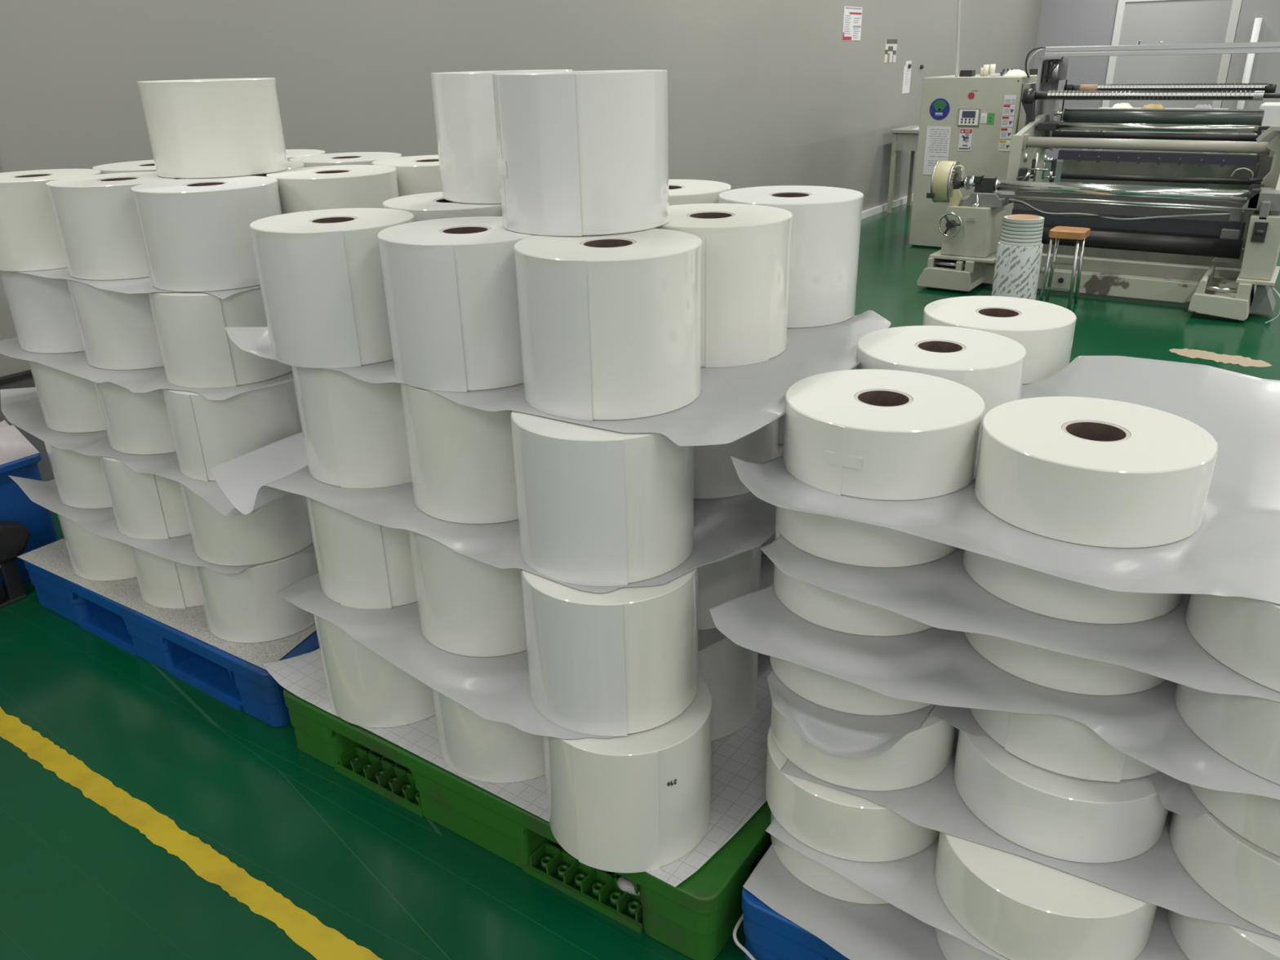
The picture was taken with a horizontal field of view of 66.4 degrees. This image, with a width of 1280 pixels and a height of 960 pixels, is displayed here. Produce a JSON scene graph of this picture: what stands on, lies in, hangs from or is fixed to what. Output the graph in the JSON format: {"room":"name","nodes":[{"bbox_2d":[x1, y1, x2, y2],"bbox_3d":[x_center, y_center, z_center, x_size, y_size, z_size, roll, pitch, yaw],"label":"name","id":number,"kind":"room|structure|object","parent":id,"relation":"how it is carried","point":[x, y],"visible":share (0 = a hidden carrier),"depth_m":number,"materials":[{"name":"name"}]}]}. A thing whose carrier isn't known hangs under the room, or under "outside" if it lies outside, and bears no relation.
{"room":"factory floor","nodes":[
{"label":"factory floor","id":0,"kind":"room"},
{"bbox_2d":[0,0,1042,377],"bbox_3d":[-0.315,-2.479,5.184,0.100,3.200,19.200,14,28,31],"label":"wall","id":1,"kind":"structure","parent":0,"point":[761,92],"depth_m":4.71,"materials":[{"name":"paint"}]},
{"bbox_2d":[842,6,862,39],"bbox_3d":[1.706,-3.663,7.859,0.004,0.244,0.370,14,28,31],"label":"poster","id":2,"kind":"object","parent":1,"relation":"attached to","point":[852,15],"visible":1,"depth_m":7.85,"materials":[{"name":"white paper"}]},
{"bbox_2d":[861,193,913,219],"bbox_3d":[1.889,-2.314,8.653,0.040,0.055,11.600,14,28,31],"label":"baseboard","id":3,"kind":"structure","parent":1,"relation":"attached to","point":[864,214],"depth_m":9.12,"materials":[{"name":"white paint"}]},
{"bbox_2d":[884,39,897,62],"bbox_3d":[2.209,-3.778,8.621,0.004,0.188,0.276,14,28,31],"label":"poster","id":4,"kind":"object","parent":1,"relation":"attached to","point":[891,46],"visible":1,"depth_m":8.61,"materials":[{"name":"grey paper"}]},
{"bbox_2d":[0,161,1279,959],"bbox_3d":[4.097,0.064,3.223,10.500,0.100,19.400,14,28,31],"label":"floor","id":5,"kind":"structure","parent":0,"point":[78,882],"depth_m":1.92,"materials":[{"name":"paint"}]},
{"bbox_2d":[0,520,31,608],"bbox_3d":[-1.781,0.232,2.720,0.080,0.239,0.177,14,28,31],"label":"trolley","id":6,"kind":"object","parent":5,"relation":"on","point":[15,536],"visible":0.99,"depth_m":2.73,"materials":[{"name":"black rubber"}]},
{"bbox_2d":[0,453,58,586],"bbox_3d":[-2.049,0.127,2.823,0.475,0.362,0.507,14,28,31],"label":"plastic crate","id":7,"kind":"object","parent":5,"relation":"on","point":[15,505],"visible":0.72,"depth_m":2.81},
{"bbox_2d":[0,419,39,464],"bbox_3d":[-1.918,-0.088,2.728,0.223,0.100,0.345,14,28,31],"label":"film","id":8,"kind":"object","parent":7,"relation":"on","point":[14,446],"visible":1,"depth_m":2.77,"materials":[{"name":"grey"}]},
{"bbox_2d":[23,560,319,727],"bbox_3d":[-0.988,0.221,2.814,1.080,0.150,0.980,14,28,31],"label":"pallet","id":9,"kind":"object","parent":5,"relation":"on","point":[241,684],"visible":0.19,"depth_m":2.40,"materials":[{"name":"blue"}]},
{"bbox_2d":[17,538,315,669],"bbox_3d":[-1.013,0.153,2.779,1.074,0.001,0.956,14,28,31],"label":"sheet","id":10,"kind":"object","parent":9,"relation":"on","point":[54,557],"visible":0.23,"depth_m":2.39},
{"bbox_2d":[57,513,136,581],"bbox_3d":[-1.390,0.118,2.634,0.284,0.194,0.284,14,28,31],"label":"roll","id":11,"kind":"object","parent":10,"relation":"on","point":[92,557],"visible":0.27,"depth_m":2.52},
{"bbox_2d":[8,475,314,573],"bbox_3d":[-1.026,-0.037,2.698,1.033,0.039,0.969,14,28,31],"label":"sheet","id":12,"kind":"object","parent":11,"relation":"on","point":[102,522],"visible":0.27,"depth_m":2.38,"materials":[{"name":"paper"}]},
{"bbox_2d":[44,441,111,508],"bbox_3d":[-1.391,-0.073,2.577,0.284,0.198,0.284,14,28,31],"label":"roll","id":13,"kind":"object","parent":12,"relation":"on","point":[79,478],"visible":0.18,"depth_m":2.46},
{"bbox_2d":[0,386,257,519],"bbox_3d":[-1.040,-0.219,2.621,1.190,0.056,0.931,14,28,31],"label":"sheet","id":14,"kind":"object","parent":13,"relation":"on","point":[21,406],"visible":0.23,"depth_m":2.34,"materials":[{"name":"paper"}]},
{"bbox_2d":[28,360,106,432],"bbox_3d":[-1.388,-0.263,2.510,0.284,0.198,0.284,14,28,31],"label":"roll","id":15,"kind":"object","parent":14,"relation":"on","point":[68,402],"visible":0.18,"depth_m":2.40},
{"bbox_2d":[0,336,293,400],"bbox_3d":[-1.002,-0.383,2.530,0.960,0.014,0.916,14,28,31],"label":"sheet","id":16,"kind":"object","parent":15,"relation":"on","point":[141,380],"visible":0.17,"depth_m":2.18,"materials":[{"name":"paper"}]},
{"bbox_2d":[0,271,84,353],"bbox_3d":[-1.407,-0.450,2.438,0.284,0.198,0.284,14,28,31],"label":"roll","id":17,"kind":"object","parent":16,"relation":"on","point":[42,309],"visible":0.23,"depth_m":2.32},
{"bbox_2d":[17,267,260,299],"bbox_3d":[-0.996,-0.575,2.463,0.960,0.011,0.880,14,28,31],"label":"sheet","id":18,"kind":"object","parent":17,"relation":"on","point":[135,286],"visible":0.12,"depth_m":2.11,"materials":[{"name":"paper"}]},
{"bbox_2d":[0,168,101,271],"bbox_3d":[-1.425,-0.626,2.341,0.288,0.198,0.288,14,28,31],"label":"roll","id":19,"kind":"object","parent":18,"relation":"on","point":[30,240],"visible":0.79,"depth_m":2.23,"materials":[{"name":"grey"}]},
{"bbox_2d":[45,171,179,279],"bbox_3d":[-1.163,-0.583,2.227,0.288,0.198,0.288,14,28,31],"label":"roll","id":20,"kind":"object","parent":18,"relation":"on","point":[95,218],"visible":0.76,"depth_m":2.11,"materials":[{"name":"grey"}]},
{"bbox_2d":[92,160,155,173],"bbox_3d":[-1.238,-0.717,2.541,0.288,0.198,0.288,14,28,31],"label":"roll","id":21,"kind":"object","parent":18,"relation":"on","point":[143,166],"visible":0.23,"depth_m":2.44,"materials":[{"name":"grey"}]},
{"bbox_2d":[130,175,282,292],"bbox_3d":[-0.911,-0.532,2.096,0.288,0.198,0.288,14,28,31],"label":"roll","id":22,"kind":"object","parent":18,"relation":"on","point":[196,234],"visible":0.93,"depth_m":1.99,"materials":[{"name":"grey"}]},
{"bbox_2d":[250,161,304,176],"bbox_3d":[-0.965,-0.671,2.419,0.288,0.198,0.288,14,28,31],"label":"roll","id":23,"kind":"object","parent":18,"relation":"on","point":[291,165],"visible":0.06,"depth_m":2.38,"materials":[{"name":"grey"}]},
{"bbox_2d":[136,77,288,178],"bbox_3d":[-0.969,-0.808,2.237,0.291,0.198,0.291,14,28,31],"label":"roll","id":24,"kind":"object","parent":23,"relation":"on","point":[219,127],"visible":1,"depth_m":2.13,"materials":[{"name":"grey"}]},
{"bbox_2d":[266,164,399,213],"bbox_3d":[-0.702,-0.615,2.277,0.288,0.198,0.288,14,28,31],"label":"roll","id":25,"kind":"object","parent":18,"relation":"on","point":[339,186],"visible":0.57,"depth_m":2.15,"materials":[{"name":"grey"}]},
{"bbox_2d":[288,151,401,167],"bbox_3d":[-0.772,-0.760,2.615,0.288,0.198,0.288,14,28,31],"label":"roll","id":26,"kind":"object","parent":18,"relation":"on","point":[355,157],"visible":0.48,"depth_m":2.54,"materials":[{"name":"grey"}]},
{"bbox_2d":[371,155,441,196],"bbox_3d":[-0.520,-0.708,2.482,0.288,0.198,0.288,14,28,31],"label":"roll","id":27,"kind":"object","parent":18,"relation":"on","point":[415,175],"visible":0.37,"depth_m":2.33,"materials":[{"name":"grey"}]},
{"bbox_2d":[66,279,164,369],"bbox_3d":[-1.161,-0.394,2.296,0.284,0.198,0.284,14,28,31],"label":"roll","id":28,"kind":"object","parent":16,"relation":"on","point":[117,331],"visible":0.37,"depth_m":2.18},
{"bbox_2d":[147,287,292,388],"bbox_3d":[-0.912,-0.341,2.160,0.284,0.198,0.285,14,28,31],"label":"roll","id":29,"kind":"object","parent":16,"relation":"on","point":[197,349],"visible":0.52,"depth_m":2.04,"materials":[{"name":"white"}]},
{"bbox_2d":[93,382,176,454],"bbox_3d":[-1.146,-0.205,2.363,0.284,0.198,0.284,14,28,31],"label":"roll","id":30,"kind":"object","parent":14,"relation":"on","point":[135,423],"visible":0.28,"depth_m":2.25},
{"bbox_2d":[161,380,302,481],"bbox_3d":[-0.904,-0.144,2.209,0.284,0.198,0.285,14,28,31],"label":"roll","id":31,"kind":"object","parent":14,"relation":"on","point":[206,433],"visible":0.49,"depth_m":2.09,"materials":[{"name":"white"}]},
{"bbox_2d":[99,456,191,539],"bbox_3d":[-1.153,-0.007,2.410,0.284,0.198,0.285,14,28,31],"label":"roll","id":32,"kind":"object","parent":12,"relation":"on","point":[147,506],"visible":0.45,"depth_m":2.29,"materials":[{"name":"white"}]},
{"bbox_2d":[179,483,313,565],"bbox_3d":[-0.902,0.045,2.276,0.284,0.198,0.284,14,28,31],"label":"roll","id":33,"kind":"object","parent":12,"relation":"on","point":[281,528],"visible":0.35,"depth_m":2.18,"materials":[{"name":"paper"}]},
{"bbox_2d":[128,545,202,608],"bbox_3d":[-1.140,0.171,2.499,0.284,0.194,0.285,14,28,31],"label":"roll","id":34,"kind":"object","parent":10,"relation":"on","point":[163,583],"visible":0.3,"depth_m":2.39,"materials":[{"name":"white"}]},
{"bbox_2d":[194,548,318,643],"bbox_3d":[-0.903,0.231,2.346,0.284,0.194,0.284,14,28,31],"label":"roll","id":35,"kind":"object","parent":10,"relation":"on","point":[245,606],"visible":0.46,"depth_m":2.23,"materials":[{"name":"paper"}]},
{"bbox_2d":[0,706,382,959],"bbox_3d":[-0.364,0.829,1.560,4.880,0.001,0.064,14,28,31],"label":"painted line","id":36,"kind":"object","parent":5,"relation":"on","point":[323,942],"visible":1,"depth_m":1.87,"materials":[{"name":"paint"}]},
{"bbox_2d":[283,688,770,959],"bbox_3d":[-0.038,0.448,2.240,1.066,0.150,1.050,14,28,31],"label":"pallet","id":37,"kind":"object","parent":5,"relation":"on","point":[696,917],"visible":0.3,"depth_m":1.78,"materials":[{"name":"green"}]},
{"bbox_2d":[262,648,773,887],"bbox_3d":[-0.101,0.368,2.220,1.142,0.010,1.016,14,28,31],"label":"sheet","id":38,"kind":"object","parent":37,"relation":"on","point":[738,758],"visible":0.14,"depth_m":1.84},
{"bbox_2d":[313,614,435,728],"bbox_3d":[-0.516,0.330,2.034,0.284,0.237,0.284,14,28,31],"label":"roll","id":39,"kind":"object","parent":38,"relation":"on","point":[364,688],"visible":0.31,"depth_m":1.93,"materials":[{"name":"paper"}]},
{"bbox_2d":[431,688,545,782],"bbox_3d":[-0.253,0.391,1.877,0.284,0.237,0.284,14,28,31],"label":"roll","id":40,"kind":"object","parent":38,"relation":"on","point":[477,748],"visible":0.27,"depth_m":1.78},
{"bbox_2d":[542,674,711,872],"bbox_3d":[-0.021,0.473,1.675,0.284,0.237,0.285,14,28,31],"label":"roll","id":41,"kind":"object","parent":38,"relation":"on","point":[637,802],"visible":0.72,"depth_m":1.56,"materials":[{"name":"white"}]},
{"bbox_2d":[275,555,773,738],"bbox_3d":[-0.116,0.167,2.102,1.020,0.022,1.053,14,28,31],"label":"sheet","id":42,"kind":"object","parent":41,"relation":"on","point":[494,688],"visible":0.18,"depth_m":1.74,"materials":[{"name":"paper"}]},
{"bbox_2d":[305,496,417,608],"bbox_3d":[-0.520,0.086,1.993,0.284,0.238,0.285,14,28,31],"label":"roll","id":43,"kind":"object","parent":42,"relation":"on","point":[362,564],"visible":0.45,"depth_m":1.88,"materials":[{"name":"white"}]},
{"bbox_2d":[408,530,527,657],"bbox_3d":[-0.279,0.151,1.829,0.284,0.238,0.284,14,28,31],"label":"roll","id":44,"kind":"object","parent":42,"relation":"on","point":[468,606],"visible":0.34,"depth_m":1.72,"materials":[{"name":"paper"}]},
{"bbox_2d":[520,567,698,736],"bbox_3d":[-0.046,0.236,1.620,0.284,0.238,0.285,14,28,31],"label":"roll","id":45,"kind":"object","parent":42,"relation":"on","point":[623,661],"visible":0.68,"depth_m":1.51,"materials":[{"name":"white"}]},
{"bbox_2d":[208,431,783,593],"bbox_3d":[-0.142,-0.050,2.047,1.116,0.057,1.019,14,28,31],"label":"sheet","id":46,"kind":"object","parent":45,"relation":"on","point":[728,527],"visible":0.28,"depth_m":1.73,"materials":[{"name":"paper"}]},
{"bbox_2d":[291,365,412,488],"bbox_3d":[-0.524,-0.150,1.932,0.284,0.237,0.284,14,28,31],"label":"roll","id":47,"kind":"object","parent":46,"relation":"on","point":[353,430],"visible":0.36,"depth_m":1.81,"materials":[{"name":"white"}]},
{"bbox_2d":[400,383,518,524],"bbox_3d":[-0.279,-0.088,1.777,0.284,0.237,0.284,14,28,31],"label":"roll","id":48,"kind":"object","parent":46,"relation":"on","point":[461,460],"visible":0.38,"depth_m":1.66,"materials":[{"name":"paper"}]},
{"bbox_2d":[510,410,693,586],"bbox_3d":[-0.056,-0.004,1.571,0.285,0.237,0.285,14,28,31],"label":"roll","id":49,"kind":"object","parent":46,"relation":"on","point":[597,506],"visible":0.65,"depth_m":1.46,"materials":[{"name":"white"}]},
{"bbox_2d":[224,310,891,446],"bbox_3d":[-0.109,-0.293,1.915,1.110,0.043,0.939,16,29,35],"label":"sheet","id":50,"kind":"object","parent":49,"relation":"on","point":[732,403],"visible":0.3,"depth_m":1.60,"materials":[{"name":"paper"}]},
{"bbox_2d":[248,208,413,368],"bbox_3d":[-0.555,-0.365,1.826,0.288,0.238,0.288,14,28,31],"label":"roll","id":51,"kind":"object","parent":50,"relation":"on","point":[320,273],"visible":0.91,"depth_m":1.71,"materials":[{"name":"grey"}]},
{"bbox_2d":[382,191,502,222],"bbox_3d":[-0.376,-0.463,2.045,0.288,0.238,0.288,14,28,31],"label":"roll","id":52,"kind":"object","parent":50,"relation":"on","point":[428,206],"visible":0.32,"depth_m":1.90,"materials":[{"name":"grey"}]},
{"bbox_2d":[430,69,573,204],"bbox_3d":[-0.271,-0.704,1.993,0.282,0.238,0.282,14,28,31],"label":"roll","id":53,"kind":"object","parent":52,"relation":"on","point":[464,109],"visible":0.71,"depth_m":1.88,"materials":[{"name":"grey"}]},
{"bbox_2d":[377,216,535,391],"bbox_3d":[-0.290,-0.311,1.687,0.288,0.238,0.288,14,28,31],"label":"roll","id":54,"kind":"object","parent":50,"relation":"on","point":[450,284],"visible":0.88,"depth_m":1.57,"materials":[{"name":"grey"}]},
{"bbox_2d":[513,228,702,421],"bbox_3d":[-0.046,-0.254,1.542,0.288,0.238,0.288,14,28,31],"label":"roll","id":55,"kind":"object","parent":50,"relation":"on","point":[610,325],"visible":0.94,"depth_m":1.44,"materials":[{"name":"grey"}]},
{"bbox_2d":[491,69,669,235],"bbox_3d":[-0.095,-0.551,1.630,0.284,0.238,0.284,14,28,31],"label":"roll","id":56,"kind":"object","parent":55,"relation":"on","point":[580,153],"visible":1,"depth_m":1.52,"materials":[{"name":"grey"}]},
{"bbox_2d":[668,179,731,205],"bbox_3d":[0.056,-0.524,2.163,0.288,0.238,0.288,14,28,31],"label":"roll","id":57,"kind":"object","parent":50,"relation":"on","point":[681,192],"visible":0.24,"depth_m":2.04,"materials":[{"name":"grey"}]},
{"bbox_2d":[653,203,792,367],"bbox_3d":[0.128,-0.361,1.781,0.288,0.238,0.288,14,28,31],"label":"roll","id":58,"kind":"object","parent":50,"relation":"on","point":[745,255],"visible":0.74,"depth_m":1.67,"materials":[{"name":"grey"}]},
{"bbox_2d":[718,185,863,328],"bbox_3d":[0.304,-0.464,2.010,0.288,0.238,0.288,14,28,31],"label":"roll","id":59,"kind":"object","parent":50,"relation":"on","point":[826,222],"visible":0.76,"depth_m":1.90,"materials":[{"name":"grey"}]},
{"bbox_2d":[693,417,778,498],"bbox_3d":[0.120,-0.130,1.854,0.284,0.237,0.284,14,28,31],"label":"roll","id":60,"kind":"object","parent":46,"relation":"on","point":[715,474],"visible":0.17,"depth_m":1.76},
{"bbox_2d":[697,545,761,630],"bbox_3d":[0.093,0.114,1.895,0.284,0.238,0.284,14,28,31],"label":"roll","id":61,"kind":"object","parent":42,"relation":"on","point":[721,582],"visible":0.11,"depth_m":1.80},
{"bbox_2d":[697,637,758,740],"bbox_3d":[0.095,0.343,1.970,0.284,0.237,0.284,14,28,31],"label":"roll","id":62,"kind":"object","parent":38,"relation":"on","point":[729,670],"visible":0.12,"depth_m":1.87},
{"bbox_2d":[741,887,849,959],"bbox_3d":[0.892,0.668,1.679,1.102,0.150,1.015,14,28,31],"label":"pallet","id":63,"kind":"object","parent":5,"relation":"on","point":[769,935],"visible":0.1,"depth_m":1.53,"materials":[{"name":"blue"}]},
{"bbox_2d":[742,844,946,959],"bbox_3d":[0.865,0.608,1.623,1.095,0.006,0.990,14,28,31],"label":"sheet","id":64,"kind":"object","parent":63,"relation":"on","point":[856,931],"visible":0.13,"depth_m":1.50,"materials":[{"name":"paper"}]},
{"bbox_2d":[770,810,888,904],"bbox_3d":[0.365,0.557,1.638,0.290,0.103,0.290,14,28,31],"label":"roll","id":65,"kind":"object","parent":64,"relation":"on","point":[814,874],"visible":0.1,"depth_m":1.54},
{"bbox_2d":[934,927,999,959],"bbox_3d":[0.588,0.639,1.438,0.290,0.103,0.290,14,28,31],"label":"roll","id":66,"kind":"object","parent":64,"relation":"on","point":[953,948],"visible":0.07,"depth_m":1.40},
{"bbox_2d":[886,125,919,213],"bbox_3d":[2.748,-2.839,8.974,0.780,0.728,0.600,14,28,31],"label":"desk","id":67,"kind":"object","parent":5,"relation":"on","point":[905,139],"visible":0.2,"depth_m":8.89,"materials":[{"name":"grey"}]},
{"bbox_2d":[909,73,1037,248],"bbox_3d":[2.537,-2.405,7.367,0.690,1.214,0.767,14,28,31],"label":"cabinet","id":68,"kind":"object","parent":5,"relation":"on","point":[972,121],"depth_m":7.01,"materials":[{"name":"grey metal"}]},
{"bbox_2d":[991,213,1044,300],"bbox_3d":[2.158,-1.243,5.587,0.242,0.508,0.242,-1,23,1],"label":"tube","id":69,"kind":"object","parent":5,"relation":"on","point":[1020,246],"visible":0.98,"depth_m":5.49,"materials":[{"name":"grey"}]},
{"bbox_2d":[1039,226,1090,309],"bbox_3d":[2.434,-1.218,5.614,0.191,0.430,0.190,14,28,31],"label":"stool","id":70,"kind":"object","parent":5,"relation":"on","point":[1077,233],"visible":0.99,"depth_m":5.56,"materials":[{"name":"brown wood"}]},
{"bbox_2d":[916,40,1279,324],"bbox_3d":[3.138,-2.020,6.201,1.942,1.406,2.230,14,28,31],"label":"machine","id":71,"kind":"object","parent":5,"relation":"on","point":[1209,251],"visible":0.92,"depth_m":5.93,"materials":[{"name":"grey"}]},
{"bbox_2d":[1168,348,1271,367],"bbox_3d":[2.757,-0.582,4.662,0.440,0.001,0.206,14,28,31],"label":"floor patch","id":72,"kind":"object","parent":5,"relation":"on","point":[1193,353],"depth_m":4.66,"materials":[{"name":"beige"}]},
{"bbox_2d":[1242,102,1279,191],"bbox_3d":[4.535,-2.193,7.064,0.270,0.980,0.350,14,28,31],"label":"appliance","id":73,"kind":"object","parent":5,"relation":"on","point":[1272,109],"visible":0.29,"depth_m":6.80,"materials":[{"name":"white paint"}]},
{"bbox_2d":[1033,0,1242,161],"bbox_3d":[9.371,-4.700,9.812,10.500,3.200,0.100,14,28,31],"label":"wall","id":74,"kind":"structure","parent":0,"point":[1062,23],"depth_m":12.25,"materials":[{"name":"grey"}]},
{"bbox_2d":[1100,0,1242,153],"bbox_3d":[6.355,-4.831,11.865,1.310,1.940,0.050,14,28,31],"label":"door","id":75,"kind":"structure","parent":74,"relation":"in","point":[1151,22],"depth_m":11.70,"materials":[{"name":"grey"}]},
{"bbox_2d":[1216,0,1279,154],"bbox_3d":[8.240,-4.763,10.019,3.620,3.200,0.800,14,28,31],"label":"door","id":76,"kind":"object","parent":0,"point":[1265,68],"visible":0.33,"depth_m":10.64,"materials":[{"name":"grey"}]},
{"bbox_2d":[1226,17,1262,154],"bbox_3d":[6.649,-4.209,10.814,0.070,1.620,0.070,14,28,31],"label":"trim","id":77,"kind":"structure","parent":76,"relation":"attached to","point":[1257,23],"depth_m":10.64,"materials":[{"name":"white paint"}]},
{"bbox_3d":[1.091,0.222,1.027,0.290,0.104,0.290,14,28,31],"label":"roll","id":78,"kind":"object","parent":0,"visible":0},
{"bbox_2d":[729,355,1279,604],"bbox_3d":[0.868,-0.033,1.445,1.234,0.081,0.923,14,28,31],"label":"sheet","id":79,"kind":"object","parent":78,"relation":"on","point":[1234,551],"visible":0.39,"depth_m":1.37,"materials":[{"name":"paper"}]},
{"bbox_2d":[782,368,985,500],"bbox_3d":[0.365,-0.076,1.485,0.290,0.105,0.293,14,28,31],"label":"roll","id":80,"kind":"object","parent":79,"relation":"on","point":[880,434],"visible":0.99,"depth_m":1.39,"materials":[{"name":"grey"}]},
{"bbox_2d":[855,325,1026,417],"bbox_3d":[0.526,-0.187,1.734,0.284,0.105,0.285,14,28,31],"label":"roll","id":81,"kind":"object","parent":79,"relation":"on","point":[992,365],"visible":0.61,"depth_m":1.66,"materials":[{"name":"grey"}]},
{"bbox_2d":[922,295,1076,384],"bbox_3d":[0.707,-0.283,1.947,0.284,0.105,0.284,14,28,31],"label":"roll","id":82,"kind":"object","parent":79,"relation":"on","point":[1045,330],"visible":0.71,"depth_m":1.86,"materials":[{"name":"grey"}]},
{"bbox_3d":[1.110,0.427,1.092,0.290,0.104,0.290,14,28,31],"label":"roll","id":83,"kind":"object","parent":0,"visible":0},
{"bbox_2d":[709,583,1279,799],"bbox_3d":[0.848,0.199,1.502,1.224,0.044,0.914,14,28,31],"label":"sheet","id":84,"kind":"object","parent":83,"relation":"on","point":[933,665],"visible":0.35,"depth_m":1.35,"materials":[{"name":"paper"}]},
{"bbox_2d":[773,524,932,635],"bbox_3d":[0.360,0.126,1.558,0.290,0.104,0.290,14,28,31],"label":"roll","id":85,"kind":"object","parent":84,"relation":"on","point":[818,606],"visible":0.3,"depth_m":1.45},
{"bbox_2d":[964,631,1165,695],"bbox_3d":[0.623,0.182,1.415,0.290,0.104,0.290,14,28,31],"label":"roll","id":86,"kind":"object","parent":84,"relation":"on","point":[1042,667],"visible":0.21,"depth_m":1.31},
{"bbox_2d":[1174,683,1279,784],"bbox_3d":[0.838,0.262,1.218,0.290,0.104,0.290,14,28,31],"label":"roll","id":87,"kind":"object","parent":84,"relation":"on","point":[1244,730],"visible":0.5,"depth_m":1.16,"materials":[{"name":"paper"}]},
{"bbox_3d":[1.096,0.326,1.057,0.290,0.104,0.290,14,28,31],"label":"roll","id":88,"kind":"object","parent":84,"relation":"on","visible":0},
{"bbox_2d":[760,534,1279,702],"bbox_3d":[0.876,0.098,1.465,1.180,0.022,0.870,14,28,31],"label":"sheet","id":89,"kind":"object","parent":88,"relation":"on","point":[939,593],"visible":0.24,"depth_m":1.29,"materials":[{"name":"paper"}]},
{"bbox_2d":[775,449,956,567],"bbox_3d":[0.359,0.022,1.529,0.290,0.104,0.290,14,28,31],"label":"roll","id":90,"kind":"object","parent":89,"relation":"on","point":[833,539],"visible":0.35,"depth_m":1.42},
{"bbox_2d":[962,549,1182,624],"bbox_3d":[0.612,0.082,1.378,0.290,0.104,0.290,14,28,31],"label":"roll","id":91,"kind":"object","parent":89,"relation":"on","point":[1024,588],"visible":0.3,"depth_m":1.27,"materials":[{"name":"paper"}]},
{"bbox_2d":[974,396,1217,548],"bbox_3d":[0.616,-0.019,1.341,0.290,0.105,0.290,14,28,31],"label":"roll","id":92,"kind":"object","parent":91,"relation":"on","point":[1079,470],"visible":1,"depth_m":1.25,"materials":[{"name":"grey"}]},
{"bbox_2d":[1185,594,1279,692],"bbox_3d":[0.839,0.155,1.195,0.290,0.104,0.290,14,28,31],"label":"roll","id":93,"kind":"object","parent":89,"relation":"on","point":[1242,634],"visible":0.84,"depth_m":1.15,"materials":[{"name":"paper"}]},
{"bbox_3d":[1.115,0.531,1.121,0.290,0.104,0.290,14,28,31],"label":"roll","id":94,"kind":"object","parent":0,"visible":0},
{"bbox_2d":[767,670,1211,817],"bbox_3d":[0.880,0.312,1.537,1.160,0.044,0.902,14,28,31],"label":"sheet","id":95,"kind":"object","parent":94,"relation":"on","point":[834,732],"visible":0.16,"depth_m":1.43,"materials":[{"name":"paper"}]},
{"bbox_2d":[769,656,931,715],"bbox_3d":[0.354,0.243,1.557,0.290,0.104,0.290,14,28,31],"label":"roll","id":96,"kind":"object","parent":95,"relation":"on","point":[820,688],"visible":0.26,"depth_m":1.45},
{"bbox_2d":[970,708,1159,782],"bbox_3d":[0.634,0.297,1.419,0.290,0.104,0.291,14,28,31],"label":"roll","id":97,"kind":"object","parent":95,"relation":"on","point":[1056,744],"visible":0.26,"depth_m":1.31,"materials":[{"name":"white"}]},
{"bbox_2d":[1188,783,1279,856],"bbox_3d":[0.868,0.363,1.253,0.290,0.104,0.290,14,28,31],"label":"roll","id":98,"kind":"object","parent":95,"relation":"on","point":[1255,818],"visible":0.16,"depth_m":1.20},
{"bbox_3d":[1.135,0.735,1.186,0.290,0.103,0.290,14,28,31],"label":"roll","id":99,"kind":"object","parent":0,"visible":0},
{"bbox_2d":[765,817,1189,959],"bbox_3d":[0.874,0.515,1.588,1.140,0.018,0.970,14,28,31],"label":"sheet","id":100,"kind":"object","parent":99,"relation":"on","point":[908,884],"visible":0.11,"depth_m":1.43,"materials":[{"name":"paper"}]},
{"bbox_2d":[765,725,939,862],"bbox_3d":[0.350,0.468,1.578,0.290,0.104,0.290,14,28,31],"label":"roll","id":101,"kind":"object","parent":100,"relation":"on","point":[828,820],"visible":0.37,"depth_m":1.46,"materials":[{"name":"paper"}]},
{"bbox_2d":[934,831,1157,959],"bbox_3d":[0.575,0.543,1.391,0.290,0.104,0.290,14,28,31],"label":"roll","id":102,"kind":"object","parent":100,"relation":"on","point":[1020,908],"visible":0.62,"depth_m":1.28,"materials":[{"name":"paper"}]},
{"bbox_2d":[1167,909,1279,959],"bbox_3d":[0.870,0.577,1.296,0.290,0.104,0.290,14,28,31],"label":"roll","id":103,"kind":"object","parent":100,"relation":"on","point":[1198,939],"visible":0.29,"depth_m":1.24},
{"bbox_3d":[1.129,0.636,1.146,0.290,0.104,0.290,14,28,31],"label":"roll","id":104,"kind":"object","parent":100,"relation":"on","visible":0},
{"bbox_2d":[780,728,1279,939],"bbox_3d":[0.888,0.400,1.575,1.150,0.008,0.895,14,28,31],"label":"sheet","id":105,"kind":"object","parent":104,"relation":"on","point":[1156,876],"visible":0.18,"depth_m":1.33,"materials":[{"name":"paper"}]},
{"bbox_2d":[770,700,956,791],"bbox_3d":[0.357,0.357,1.564,0.290,0.104,0.290,14,28,31],"label":"roll","id":106,"kind":"object","parent":105,"relation":"on","point":[922,754],"visible":0.23,"depth_m":1.45,"materials":[{"name":"paper"}]},
{"bbox_2d":[953,729,1168,862],"bbox_3d":[0.614,0.410,1.427,0.290,0.104,0.290,14,28,31],"label":"roll","id":107,"kind":"object","parent":105,"relation":"on","point":[1039,810],"visible":0.46,"depth_m":1.31,"materials":[{"name":"paper"}]},
{"bbox_2d":[1168,812,1279,936],"bbox_3d":[0.868,0.465,1.287,0.290,0.104,0.290,14,28,31],"label":"roll","id":108,"kind":"object","parent":105,"relation":"on","point":[1242,876],"visible":0.4,"depth_m":1.23,"materials":[{"name":"paper"}]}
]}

